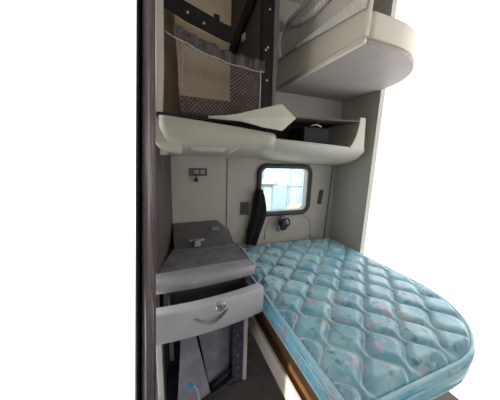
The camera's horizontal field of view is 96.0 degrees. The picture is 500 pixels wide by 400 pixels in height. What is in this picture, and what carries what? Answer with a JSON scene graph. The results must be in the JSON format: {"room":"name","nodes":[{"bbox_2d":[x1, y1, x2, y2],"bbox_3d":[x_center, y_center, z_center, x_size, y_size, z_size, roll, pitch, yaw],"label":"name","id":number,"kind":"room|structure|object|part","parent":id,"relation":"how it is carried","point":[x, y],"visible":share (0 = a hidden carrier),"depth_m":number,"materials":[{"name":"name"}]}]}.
{"room":"vehicle interior","nodes":[
{"label":"vehicle interior","id":0,"kind":"room"},
{"bbox_2d":[156,155,172,374],"bbox_3d":[-0.601,0.448,1.583,0.041,1.500,0.608,0,11,-11],"label":"wall","id":1,"kind":"structure","parent":0,"point":[164,219],"depth_m":1.44,"materials":[{"name":"grey plastic"}]},
{"bbox_2d":[156,144,160,171],"bbox_3d":[-0.545,-0.844,1.205,0.075,1.380,0.015,-2,11,-21],"label":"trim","id":2,"kind":"structure","parent":1,"relation":"attached to","point":[157,147],"depth_m":1.31,"materials":[{"name":"grey plastic"}]},
{"bbox_2d":[160,0,342,249],"bbox_3d":[0.118,-0.273,2.083,1.770,2.780,0.070,-2,11,-21],"label":"wall","id":3,"kind":"structure","parent":0,"point":[204,199],"depth_m":2.00,"materials":[{"name":"plastic"}]},
{"bbox_2d":[189,168,206,181],"bbox_3d":[-0.418,-0.202,1.830,0.142,0.113,0.035,-2,11,-21],"label":"power outlet","id":4,"kind":"object","parent":3,"relation":"attached to","point":[196,172],"visible":1,"depth_m":1.82,"materials":[{"name":"plastic"}]},
{"bbox_3d":[-0.421,-0.228,1.836,0.142,0.063,0.012,-2,11,-21],"label":"plate","id":5,"kind":"part","parent":4,"relation":"part of","materials":[{"name":"black plastic"}]},
{"bbox_2d":[155,0,295,156],"bbox_3d":[-0.190,-0.913,1.429,0.822,1.262,0.637,-2,11,-21],"label":"upper cabinet","id":6,"kind":"object","parent":3,"relation":"attached to","point":[248,28],"depth_m":1.39,"materials":[{"name":"beige plastic"}]},
{"bbox_3d":[-0.440,-0.768,1.149,0.144,1.042,0.160,-2,11,-21],"label":"frame","id":7,"kind":"part","parent":6,"relation":"part of","materials":[{"name":"beige plastic"}]},
{"bbox_3d":[-0.524,-1.029,1.383,0.061,1.040,0.451,2,11,-2],"label":"panel","id":8,"kind":"part","parent":6,"relation":"part of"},
{"bbox_3d":[-0.387,-1.076,1.658,0.580,1.040,0.017,-2,11,-21],"label":"panel","id":9,"kind":"part","parent":6,"relation":"part of","materials":[{"name":"beige fabric"}]},
{"bbox_3d":[-0.236,-0.288,1.264,0.185,0.041,0.072,-2,11,-21],"label":"finger pull","id":10,"kind":"part","parent":6,"relation":"part of","materials":[{"name":"plastic"}]},
{"bbox_2d":[156,111,269,130],"bbox_3d":[-0.242,-0.508,1.532,0.720,0.020,0.525,-2,11,-21],"label":"shelf","id":11,"kind":"object","parent":6,"relation":"attached to","point":[241,124],"depth_m":1.29,"materials":[{"name":"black plastic"}]},
{"bbox_2d":[165,23,264,115],"bbox_3d":[-0.181,-0.716,1.296,0.573,0.432,0.053,-2,11,-21],"label":"net","id":12,"kind":"object","parent":6,"relation":"attached to","point":[190,39],"visible":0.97,"depth_m":1.28,"materials":[{"name":"grey fabric"}]},
{"bbox_3d":[-0.380,-0.729,1.216,0.010,0.236,0.023,6,11,23],"label":"cord","id":13,"kind":"part","parent":12,"relation":"part of","materials":[{"name":"fabric"}]},
{"bbox_3d":[-0.365,-0.726,1.218,0.011,0.233,0.023,6,11,23],"label":"cord","id":14,"kind":"part","parent":12,"relation":"part of","materials":[{"name":"grey fabric"}]},
{"bbox_3d":[0.063,-0.668,1.405,0.007,0.280,0.010,-2,11,-21],"label":"cord","id":15,"kind":"part","parent":12,"relation":"part of","materials":[{"name":"white fabric"}]},
{"bbox_3d":[-0.201,-0.368,1.391,0.663,0.206,0.375,-2,11,-21],"label":"bin lid","id":16,"kind":"part","parent":6,"relation":"part of","materials":[{"name":"plastic"}]},
{"bbox_3d":[-0.032,-1.047,1.567,0.015,1.040,0.425,-5,12,-32],"label":"panel","id":17,"kind":"part","parent":6,"relation":"part of","materials":[{"name":"grey fabric"}]},
{"bbox_3d":[0.032,-0.489,1.290,0.538,0.155,0.026,-2,11,-20],"label":"loose panel","id":18,"kind":"part","parent":6,"relation":"part of","materials":[{"name":"white plastic"}]},
{"bbox_3d":[0.088,-1.046,1.585,0.042,1.040,0.477,-1,11,-17],"label":"panel","id":19,"kind":"part","parent":6,"relation":"part of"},
{"bbox_2d":[226,158,227,226],"bbox_3d":[-0.205,0.035,1.979,0.007,0.792,0.006,-2,11,-21],"label":"trim","id":20,"kind":"structure","parent":3,"relation":"attached to","point":[227,158],"depth_m":1.96,"materials":[{"name":"grey plastic"}]},
{"bbox_2d":[240,202,248,214],"bbox_3d":[-0.048,0.076,2.040,0.079,0.122,0.018,-2,11,-21],"label":"switch plate","id":21,"kind":"object","parent":3,"relation":"attached to","point":[244,208],"visible":1,"depth_m":2.03,"materials":[{"name":"black plastic"}]},
{"bbox_2d":[245,188,266,245],"bbox_3d":[0.062,0.158,2.037,0.200,0.523,0.060,-2,11,-21],"label":"strap","id":22,"kind":"object","parent":3,"relation":"hanging from","point":[258,213],"visible":1,"depth_m":2.03,"materials":[{"name":"black fabric"}]},
{"bbox_2d":[277,216,289,231],"bbox_3d":[0.327,0.236,2.159,0.126,0.166,0.126,-2,11,-21],"label":"reading lamp","id":23,"kind":"object","parent":3,"relation":"attached to","point":[283,222],"visible":1,"depth_m":2.11,"materials":[{"name":"black plastic"}]},
{"bbox_2d":[256,163,312,215],"bbox_3d":[0.333,-0.097,2.159,0.588,0.493,0.059,-2,11,-21],"label":"window","id":24,"kind":"structure","parent":3,"relation":"in","point":[263,167],"depth_m":2.15,"materials":[{"name":"black rubber"}]},
{"bbox_2d":[264,215,311,238],"bbox_3d":[0.392,0.282,2.261,0.546,0.263,0.016,-2,11,-21],"label":"trim","id":25,"kind":"structure","parent":3,"relation":"attached to","point":[288,215],"depth_m":2.23,"materials":[{"name":"plastic"}]},
{"bbox_2d":[240,117,365,165],"bbox_3d":[0.438,-0.498,1.912,1.020,0.413,0.390,-2,11,-21],"label":"shelf","id":26,"kind":"object","parent":3,"relation":"attached to","point":[306,140],"visible":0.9,"depth_m":1.88,"materials":[{"name":"beige plastic"}]},
{"bbox_3d":[0.480,-0.656,1.897,0.900,0.045,0.370,-2,11,-21],"label":"shelf","id":27,"kind":"part","parent":26,"relation":"part of","materials":[{"name":"black plastic"}]},
{"bbox_2d":[317,190,323,203],"bbox_3d":[0.729,-0.030,2.325,0.062,0.150,0.018,-2,11,-21],"label":"plate","id":28,"kind":"object","parent":3,"relation":"attached to","point":[320,196],"visible":1,"depth_m":2.32,"materials":[{"name":"black plastic"}]},
{"bbox_2d":[323,166,333,237],"bbox_3d":[0.830,-0.003,2.374,0.048,0.910,0.006,-2,11,-21],"label":"trim","id":29,"kind":"structure","parent":3,"relation":"attached to","point":[332,166],"depth_m":2.37,"materials":[{"name":"grey plastic"}]},
{"bbox_2d":[156,326,458,399],"bbox_3d":[0.418,1.566,0.029,2.810,0.060,4.780,-2,11,-21],"label":"floor","id":30,"kind":"structure","parent":0,"point":[261,384],"depth_m":1.51,"materials":[{"name":"brown carpet"}]},
{"bbox_2d":[135,0,155,399],"bbox_3d":[-0.323,-0.034,0.667,0.185,2.800,0.135,-2,11,-21],"label":"wall","id":31,"kind":"structure","parent":30,"relation":"on","point":[145,178],"depth_m":0.64,"materials":[{"name":"rubber"}]},
{"bbox_3d":[-0.309,-0.031,0.657,0.162,2.800,0.105,-2,11,-21],"label":"round moulding","id":32,"kind":"part","parent":31,"relation":"part of","materials":[{"name":"brown wood"}]},
{"bbox_2d":[178,336,210,399],"bbox_3d":[-0.363,1.034,1.417,0.204,0.376,0.213,-2,11,-21],"label":"board","id":33,"kind":"object","parent":30,"relation":"on","point":[191,366],"visible":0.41,"depth_m":1.41,"materials":[{"name":"grey plastic"}]},
{"bbox_2d":[156,220,263,399],"bbox_3d":[-0.333,0.732,1.583,0.609,0.959,0.861,-2,11,-21],"label":"stand","id":34,"kind":"object","parent":30,"relation":"on","point":[204,284],"visible":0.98,"depth_m":1.34,"materials":[{"name":"grey plastic"}]},
{"bbox_3d":[-0.501,0.963,1.258,0.030,0.612,0.050,-2,11,-21],"label":"leg","id":35,"kind":"part","parent":34,"relation":"part of","materials":[{"name":"paint"}]},
{"bbox_3d":[-0.554,0.922,1.448,0.010,0.580,0.390,-2,11,-21],"label":"panel","id":36,"kind":"part","parent":34,"relation":"part of","materials":[{"name":"grey plastic"}]},
{"bbox_3d":[-0.570,0.900,1.617,0.030,0.600,0.040,-2,11,-21],"label":"leg","id":37,"kind":"part","parent":34,"relation":"part of","materials":[{"name":"paint"}]},
{"bbox_3d":[-0.381,0.879,1.709,0.490,0.580,0.010,-2,11,-21],"label":"panel","id":38,"kind":"part","parent":34,"relation":"part of","materials":[{"name":"grey plastic"}]},
{"bbox_2d":[187,383,199,399],"bbox_3d":[-0.326,1.152,1.317,0.087,0.173,0.029,4,11,9],"label":"cable","id":39,"kind":"object","parent":34,"relation":"in","point":[189,385],"visible":1,"depth_m":1.31,"materials":[{"name":"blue plastic"}]},
{"bbox_3d":[-0.313,1.158,1.319,0.066,0.162,0.022,7,12,24],"label":"cord","id":40,"kind":"part","parent":39,"relation":"part of","materials":[{"name":"plastic"}]},
{"bbox_2d":[166,349,245,399],"bbox_3d":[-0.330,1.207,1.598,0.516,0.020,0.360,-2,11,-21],"label":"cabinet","id":41,"kind":"object","parent":34,"relation":"attached to","point":[172,377],"depth_m":1.51,"materials":[{"name":"grey plastic"}]},
{"bbox_3d":[-0.196,0.597,1.206,0.604,0.165,0.103,-3,12,-27],"label":"drawer","id":42,"kind":"part","parent":34,"relation":"part of","materials":[{"name":"grey plastic"}]},
{"bbox_2d":[199,325,229,382],"bbox_3d":[-0.243,0.969,1.568,0.279,0.456,0.217,-2,11,-21],"label":"board","id":43,"kind":"object","parent":34,"relation":"on","point":[215,345],"visible":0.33,"depth_m":1.56,"materials":[{"name":"grey plastic"}]},
{"bbox_3d":[-0.037,0.934,1.499,0.026,0.612,0.050,-2,11,-21],"label":"leg","id":44,"kind":"part","parent":34,"relation":"part of","materials":[{"name":"paint"}]},
{"bbox_2d":[248,312,318,399],"bbox_3d":[0.578,0.961,1.672,1.112,0.537,1.455,-2,11,-21],"label":"bed base","id":45,"kind":"object","parent":30,"relation":"on","point":[289,378],"visible":0.12,"depth_m":1.26,"materials":[{"name":"brown wood"}]},
{"bbox_2d":[242,238,474,399],"bbox_3d":[0.605,0.612,1.613,1.135,0.170,1.456,-2,11,-21],"label":"mattress","id":46,"kind":"object","parent":45,"relation":"on","point":[356,327],"visible":0.87,"depth_m":1.15,"materials":[{"name":"blue fabric"}]},
{"bbox_2d":[288,0,379,4],"bbox_3d":[0.512,-1.224,-0.492,2.810,0.060,4.780,-2,11,-21],"label":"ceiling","id":47,"kind":"structure","parent":0,"point":[300,2],"depth_m":1.85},
{"bbox_2d":[329,0,397,254],"bbox_3d":[0.990,-0.257,2.157,0.050,2.780,0.425,-2,11,-21],"label":"wall","id":48,"kind":"structure","parent":0,"point":[353,184],"depth_m":2.07,"materials":[{"name":"plastic"}]},
{"bbox_2d":[276,0,417,100],"bbox_3d":[0.735,-1.137,1.605,0.754,0.550,0.920,-2,11,-21],"label":"bunk","id":49,"kind":"object","parent":48,"relation":"attached to","point":[339,50],"visible":1,"depth_m":1.40,"materials":[{"name":"plastic"}]},
{"bbox_3d":[0.384,-1.369,1.581,0.052,0.065,0.622,-2,11,-21],"label":"rail","id":50,"kind":"part","parent":49,"relation":"part of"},
{"label":"outside","id":51,"kind":"structure","parent":0,"visible":0},
{"bbox_3d":[1.458,1.292,8.201,5.300,0.050,5.100,-2,11,-21],"label":"ground","id":52,"kind":"structure","parent":51,"visible":0},
{"bbox_2d":[262,168,303,209],"bbox_3d":[1.128,-0.865,9.197,5.050,3.800,2.050,-2,11,-21],"label":"building","id":53,"kind":"structure","parent":52,"relation":"on","point":[281,188],"depth_m":8.38,"materials":[{"name":"blue"}]},
{"bbox_3d":[1.058,0.311,8.476,0.580,1.750,0.150,-2,11,-21],"label":"door","id":54,"kind":"part","parent":53,"relation":"part of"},
{"bbox_2d":[283,203,301,209],"bbox_3d":[1.935,0.833,7.193,2.300,1.247,1.520,-2,11,-21],"label":"parked car","id":55,"kind":"object","parent":52,"relation":"on","point":[298,205],"visible":0.02,"depth_m":7.38,"materials":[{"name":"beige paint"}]}
]}

